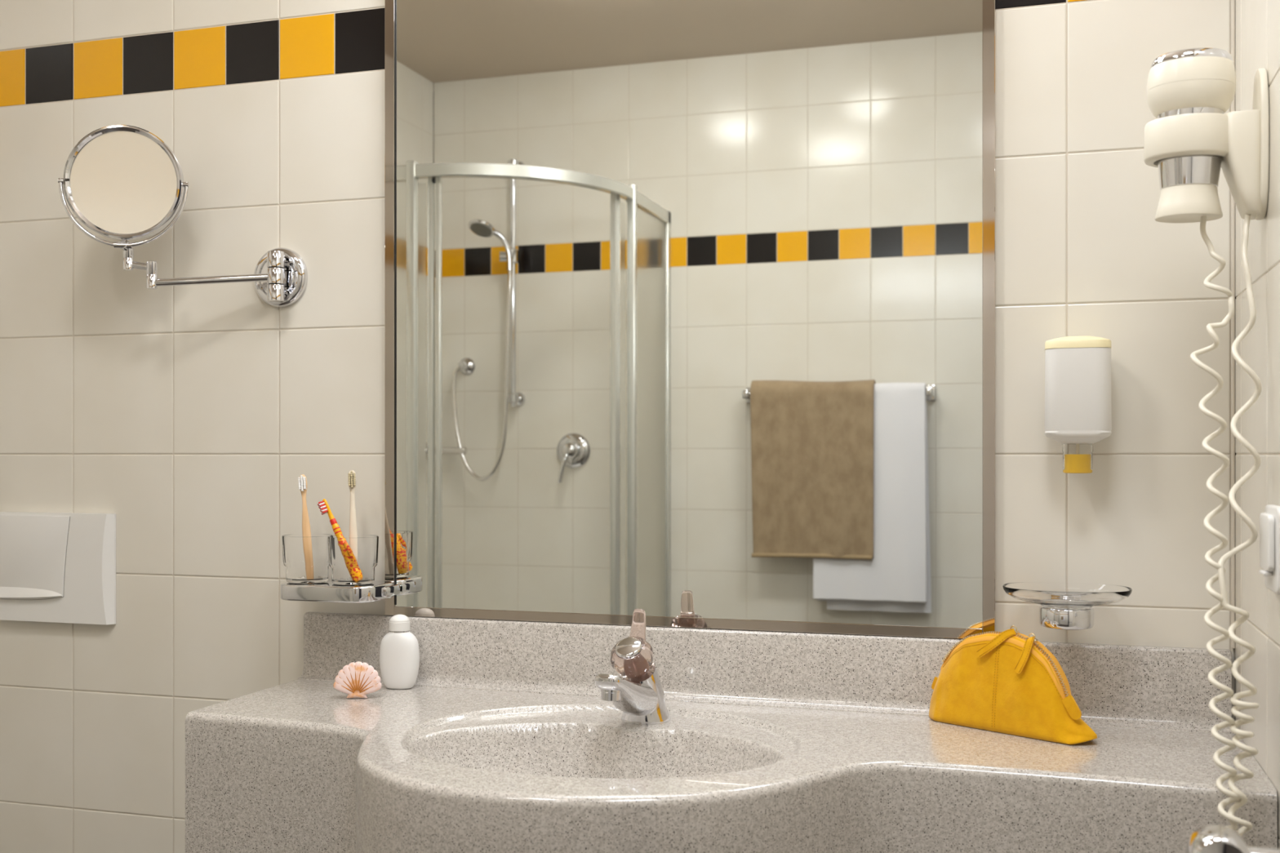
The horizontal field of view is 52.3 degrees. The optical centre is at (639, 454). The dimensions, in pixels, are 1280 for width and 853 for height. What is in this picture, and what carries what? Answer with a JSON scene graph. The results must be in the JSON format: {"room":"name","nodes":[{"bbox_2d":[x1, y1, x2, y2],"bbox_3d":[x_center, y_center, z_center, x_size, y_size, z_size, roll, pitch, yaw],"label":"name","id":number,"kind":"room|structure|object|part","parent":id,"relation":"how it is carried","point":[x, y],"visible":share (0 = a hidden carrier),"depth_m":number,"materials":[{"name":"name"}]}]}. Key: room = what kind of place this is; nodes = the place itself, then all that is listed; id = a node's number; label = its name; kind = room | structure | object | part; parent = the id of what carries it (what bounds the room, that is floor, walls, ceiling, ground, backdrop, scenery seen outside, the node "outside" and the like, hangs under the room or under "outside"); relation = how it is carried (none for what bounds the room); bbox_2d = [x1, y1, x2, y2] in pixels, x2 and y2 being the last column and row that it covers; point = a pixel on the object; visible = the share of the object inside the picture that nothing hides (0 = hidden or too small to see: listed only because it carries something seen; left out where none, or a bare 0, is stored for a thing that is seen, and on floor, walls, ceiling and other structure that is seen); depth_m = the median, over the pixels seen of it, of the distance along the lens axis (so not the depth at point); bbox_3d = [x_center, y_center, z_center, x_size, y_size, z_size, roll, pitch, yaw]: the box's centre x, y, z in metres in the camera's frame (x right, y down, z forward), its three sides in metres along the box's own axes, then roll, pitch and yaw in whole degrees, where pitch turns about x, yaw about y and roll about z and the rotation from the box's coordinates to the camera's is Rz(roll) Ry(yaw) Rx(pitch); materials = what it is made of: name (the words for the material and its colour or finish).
{"room":"bathroom","nodes":[
{"label":"bathroom","id":0,"kind":"room"},
{"bbox_2d":[0,0,1235,852],"bbox_3d":[-0.312,-0.050,2.049,2.277,2.500,0.080,0,0,17],"label":"wall","id":1,"kind":"structure","parent":0,"point":[193,415],"depth_m":2.10,"materials":[{"name":"beige tile"}]},
{"bbox_2d":[0,511,115,624],"bbox_3d":[-0.992,0.192,2.206,0.234,0.184,0.023,0,0,17],"label":"flush plate","id":2,"kind":"object","parent":1,"relation":"attached to","point":[56,567],"visible":1,"depth_m":2.20,"materials":[{"name":"white plastic"}]},
{"bbox_3d":[-1.028,0.176,2.213,0.147,0.143,0.003,0,0,17],"label":"push panel","id":3,"kind":"part","parent":2,"relation":"part of","materials":[{"name":"white plastic"}]},
{"bbox_2d":[57,124,307,307],"bbox_3d":[-0.717,-0.374,2.062,0.377,0.279,0.066,0,0,-4],"label":"mirror","id":4,"kind":"object","parent":1,"relation":"attached to","point":[123,183],"visible":1,"depth_m":2.04,"materials":[{"name":"silver metal"}]},
{"bbox_2d":[113,239,132,250],"bbox_3d":[-0.807,-0.326,2.039,0.026,0.020,0.019,0,0,-9],"label":"mirror bracket","id":5,"kind":"object","parent":4,"relation":"attached to","point":[125,245],"depth_m":2.03,"materials":[{"name":"silver metal"}]},
{"bbox_3d":[-0.807,-0.425,2.040,0.161,0.161,0.006,0,0,-9],"label":"magnifying glass","id":6,"kind":"part","parent":4,"relation":"part of","materials":[{"name":"silver metal"}]},
{"bbox_3d":[-0.668,-0.274,2.048,0.191,0.023,0.012,0,0,-3],"label":"arm","id":7,"kind":"part","parent":4,"relation":"part of","materials":[{"name":"silver metal"}]},
{"bbox_3d":[-0.576,-0.282,2.082,0.095,0.095,0.012,0,0,17],"label":"wall plate","id":8,"kind":"part","parent":4,"relation":"part of","materials":[{"name":"silver metal"}]},
{"bbox_2d":[280,578,399,603],"bbox_3d":[-0.458,0.208,1.993,0.163,0.024,0.112,0,0,17],"label":"holder","id":9,"kind":"object","parent":1,"relation":"attached to","point":[326,592],"visible":0.88,"depth_m":1.94,"materials":[{"name":"silver metal"}]},
{"bbox_2d":[281,533,332,583],"bbox_3d":[-0.509,0.160,1.997,0.076,0.071,0.076,0,0,17],"label":"glass tumbler","id":10,"kind":"object","parent":9,"relation":"on","point":[305,559],"visible":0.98,"depth_m":1.97,"materials":[{"name":"clear glass"}]},
{"bbox_2d":[297,474,311,537],"bbox_3d":[-0.512,0.111,1.991,0.016,0.160,0.035,0,0,-38],"label":"toothbrush","id":11,"kind":"object","parent":10,"relation":"in","point":[306,531],"visible":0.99,"depth_m":1.99,"materials":[{"name":"brown wood"}]},
{"bbox_2d":[327,534,378,585],"bbox_3d":[-0.434,0.160,1.973,0.076,0.071,0.076,0,0,17],"label":"glass tumbler","id":12,"kind":"object","parent":9,"relation":"on","point":[362,549],"visible":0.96,"depth_m":1.94,"materials":[{"name":"clear glass"}]},
{"bbox_2d":[317,498,362,581],"bbox_3d":[-0.449,0.130,1.958,0.076,0.125,0.026,0,0,17],"label":"toothbrush","id":13,"kind":"object","parent":12,"relation":"in","point":[323,506],"visible":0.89,"depth_m":1.96,"materials":[{"name":"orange plastic"}]},
{"bbox_3d":[-0.434,0.156,1.953,0.046,0.073,0.020,0,0,17],"label":"handle","id":14,"kind":"part","parent":13,"relation":"part of","materials":[{"name":"yellow plastic"}]},
{"bbox_2d":[347,470,357,537],"bbox_3d":[-0.436,0.108,1.978,0.014,0.167,0.033,0,0,-19],"label":"toothbrush","id":15,"kind":"object","parent":12,"relation":"in","point":[351,475],"visible":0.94,"depth_m":1.98,"materials":[{"name":"white plastic"}]},
{"bbox_2d":[384,0,995,639],"bbox_3d":[0.042,-0.253,1.888,0.912,1.004,0.014,0,0,17],"label":"wall mirror","id":16,"kind":"object","parent":1,"relation":"attached to","point":[690,305],"visible":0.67,"depth_m":1.88,"materials":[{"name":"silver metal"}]},
{"bbox_3d":[-0.385,-0.253,2.021,0.016,1.004,0.014,0,0,17],"label":"frame","id":17,"kind":"part","parent":16,"relation":"part of","materials":[{"name":"beige"}]},
{"bbox_3d":[0.042,0.242,1.888,0.879,0.014,0.014,0,0,17],"label":"frame","id":18,"kind":"part","parent":16,"relation":"part of","materials":[{"name":"beige"}]},
{"bbox_3d":[0.470,-0.253,1.755,0.016,1.004,0.014,0,0,17],"label":"frame","id":19,"kind":"part","parent":16,"relation":"part of","materials":[{"name":"beige"}]},
{"bbox_2d":[185,611,1277,852],"bbox_3d":[0.032,0.421,1.597,1.349,0.342,0.576,0,0,17],"label":"countertop","id":20,"kind":"structure","parent":1,"relation":"attached to","point":[504,739],"depth_m":1.68,"materials":[{"name":"grey stone"}]},
{"bbox_2d":[333,661,382,698],"bbox_3d":[-0.408,0.326,1.886,0.068,0.053,0.027,0,0,-7],"label":"seashell","id":21,"kind":"object","parent":20,"relation":"on","point":[358,679],"visible":1,"depth_m":1.88,"materials":[{"name":"pink"}]},
{"bbox_2d":[379,614,419,688],"bbox_3d":[-0.362,0.296,1.964,0.060,0.110,0.039,0,0,17],"label":"lotion bottle","id":22,"kind":"object","parent":20,"relation":"on","point":[399,651],"visible":1,"depth_m":1.95,"materials":[{"name":"white plastic"}]},
{"bbox_2d":[594,608,670,724],"bbox_3d":[-0.018,0.285,1.726,0.069,0.150,0.163,0,0,32],"label":"tap","id":23,"kind":"object","parent":20,"relation":"on","point":[639,695],"visible":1,"depth_m":1.73,"materials":[{"name":"silver metal"}]},
{"bbox_3d":[-0.016,0.316,1.712,0.050,0.073,0.140,0,0,24],"label":"spout","id":24,"kind":"part","parent":23,"relation":"part of","materials":[{"name":"silver metal"}]},
{"bbox_3d":[-0.011,0.273,1.747,0.060,0.054,0.057,0,0,17],"label":"handle","id":25,"kind":"part","parent":23,"relation":"part of","materials":[{"name":"silver metal"}]},
{"bbox_3d":[-0.004,0.237,1.763,0.026,0.056,0.022,0,0,17],"label":"lever","id":26,"kind":"part","parent":23,"relation":"part of","materials":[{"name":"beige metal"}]},
{"bbox_2d":[928,625,1097,744],"bbox_3d":[0.471,0.284,1.664,0.056,0.134,0.239,0,0,-43],"label":"bag","id":27,"kind":"object","parent":20,"relation":"on","point":[1006,682],"visible":1,"depth_m":1.64,"materials":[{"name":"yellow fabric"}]},
{"bbox_3d":[0.452,0.241,1.659,0.050,0.039,0.009,0,0,24],"label":"zip pull","id":28,"kind":"part","parent":27,"relation":"part of","materials":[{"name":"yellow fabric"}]},
{"bbox_3d":[0.481,0.251,1.627,0.027,0.046,0.013,0,0,-17],"label":"zip pull","id":29,"kind":"part","parent":27,"relation":"part of","materials":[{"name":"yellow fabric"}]},
{"bbox_2d":[297,611,1233,733],"bbox_3d":[0.110,0.311,1.856,1.344,0.122,0.035,0,0,17],"label":"backsplash","id":30,"kind":"structure","parent":1,"relation":"attached to","point":[1115,686],"depth_m":1.84,"materials":[{"name":"grey stone"}]},
{"bbox_2d":[1039,605,1093,630],"bbox_3d":[0.550,0.208,1.683,0.067,0.036,0.103,0,0,17],"label":"holder","id":31,"kind":"object","parent":1,"relation":"attached to","point":[1050,618],"visible":0.74,"depth_m":1.64,"materials":[{"name":"silver metal"}]},
{"bbox_2d":[1002,582,1132,608],"bbox_3d":[0.545,0.183,1.666,0.157,0.026,0.123,0,0,17],"label":"soap dish","id":32,"kind":"object","parent":31,"relation":"in","point":[1060,595],"visible":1,"depth_m":1.64,"materials":[{"name":"clear glass"}]},
{"bbox_2d":[1044,335,1111,473],"bbox_3d":[0.568,-0.064,1.691,0.082,0.177,0.078,0,0,17],"label":"soap dispenser","id":33,"kind":"object","parent":1,"relation":"attached to","point":[1078,405],"visible":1,"depth_m":1.66,"materials":[{"name":"white plastic"}]},
{"bbox_3d":[0.565,-0.144,1.684,0.081,0.017,0.063,0,0,17],"label":"lid","id":34,"kind":"part","parent":33,"relation":"part of","materials":[{"name":"beige plastic"}]},
{"bbox_2d":[1044,347,1111,438],"bbox_3d":[0.565,-0.078,1.684,0.082,0.114,0.063,0,0,17],"label":"bottle","id":35,"kind":"object","parent":33,"relation":"on","point":[1078,405],"depth_m":1.65,"materials":[{"name":"white plastic"}]},
{"bbox_2d":[1231,0,1235,648],"bbox_3d":[0.760,-0.525,1.670,0.004,1.548,0.004,0,0,17],"label":"trim","id":36,"kind":"structure","parent":1,"relation":"attached to","point":[1233,2],"depth_m":1.67,"materials":[{"name":"silver metal"}]},
{"bbox_2d":[1235,0,1279,848],"bbox_3d":[0.453,-0.050,0.542,0.080,2.500,2.342,0,0,17],"label":"wall","id":37,"kind":"structure","parent":0,"point":[1257,22],"depth_m":1.49,"materials":[{"name":"beige tile"}]},
{"bbox_2d":[1143,67,1269,220],"bbox_3d":[0.631,-0.343,1.462,0.125,0.166,0.097,0,0,17],"label":"holder","id":38,"kind":"object","parent":37,"relation":"attached to","point":[1242,138],"visible":0.94,"depth_m":1.42,"materials":[{"name":"beige plastic"}]},
{"bbox_2d":[1146,48,1262,835],"bbox_3d":[0.623,-0.026,1.399,0.101,0.841,0.224,0,0,0],"label":"hair dryer","id":39,"kind":"object","parent":38,"relation":"in","point":[1193,80],"visible":0.95,"depth_m":1.42,"materials":[{"name":"beige plastic"}]},
{"bbox_3d":[0.612,0.058,1.379,0.046,0.657,0.186,0,0,17],"label":"coiled cord","id":40,"kind":"part","parent":39,"relation":"part of","materials":[{"name":"beige plastic"}]},
{"bbox_3d":[0.627,0.065,1.364,0.040,0.659,0.180,0,0,27],"label":"coiled cord","id":41,"kind":"part","parent":39,"relation":"part of","materials":[{"name":"beige plastic"}]},
{"bbox_3d":[0.687,-0.343,1.444,0.008,0.166,0.068,0,0,17],"label":"wall plate","id":42,"kind":"part","parent":38,"relation":"part of","materials":[{"name":"beige plastic"}]},
{"bbox_2d":[1185,824,1279,852],"bbox_3d":[0.508,0.332,1.058,0.120,0.049,0.048,0,0,17],"label":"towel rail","id":43,"kind":"object","parent":37,"relation":"attached to","point":[1210,838],"visible":1,"depth_m":1.05,"materials":[{"name":"silver metal"}]},
{"bbox_3d":[0.530,0.332,1.051,0.075,0.048,0.048,0,0,17],"label":"post","id":44,"kind":"part","parent":43,"relation":"part of","materials":[{"name":"silver metal"}]},
{"bbox_2d":[1258,504,1279,595],"bbox_3d":[0.648,0.097,1.339,0.019,0.088,0.086,0,0,17],"label":"light switch","id":45,"kind":"object","parent":37,"relation":"attached to","point":[1269,520],"visible":1,"depth_m":1.31,"materials":[{"name":"white plastic"}]}
]}

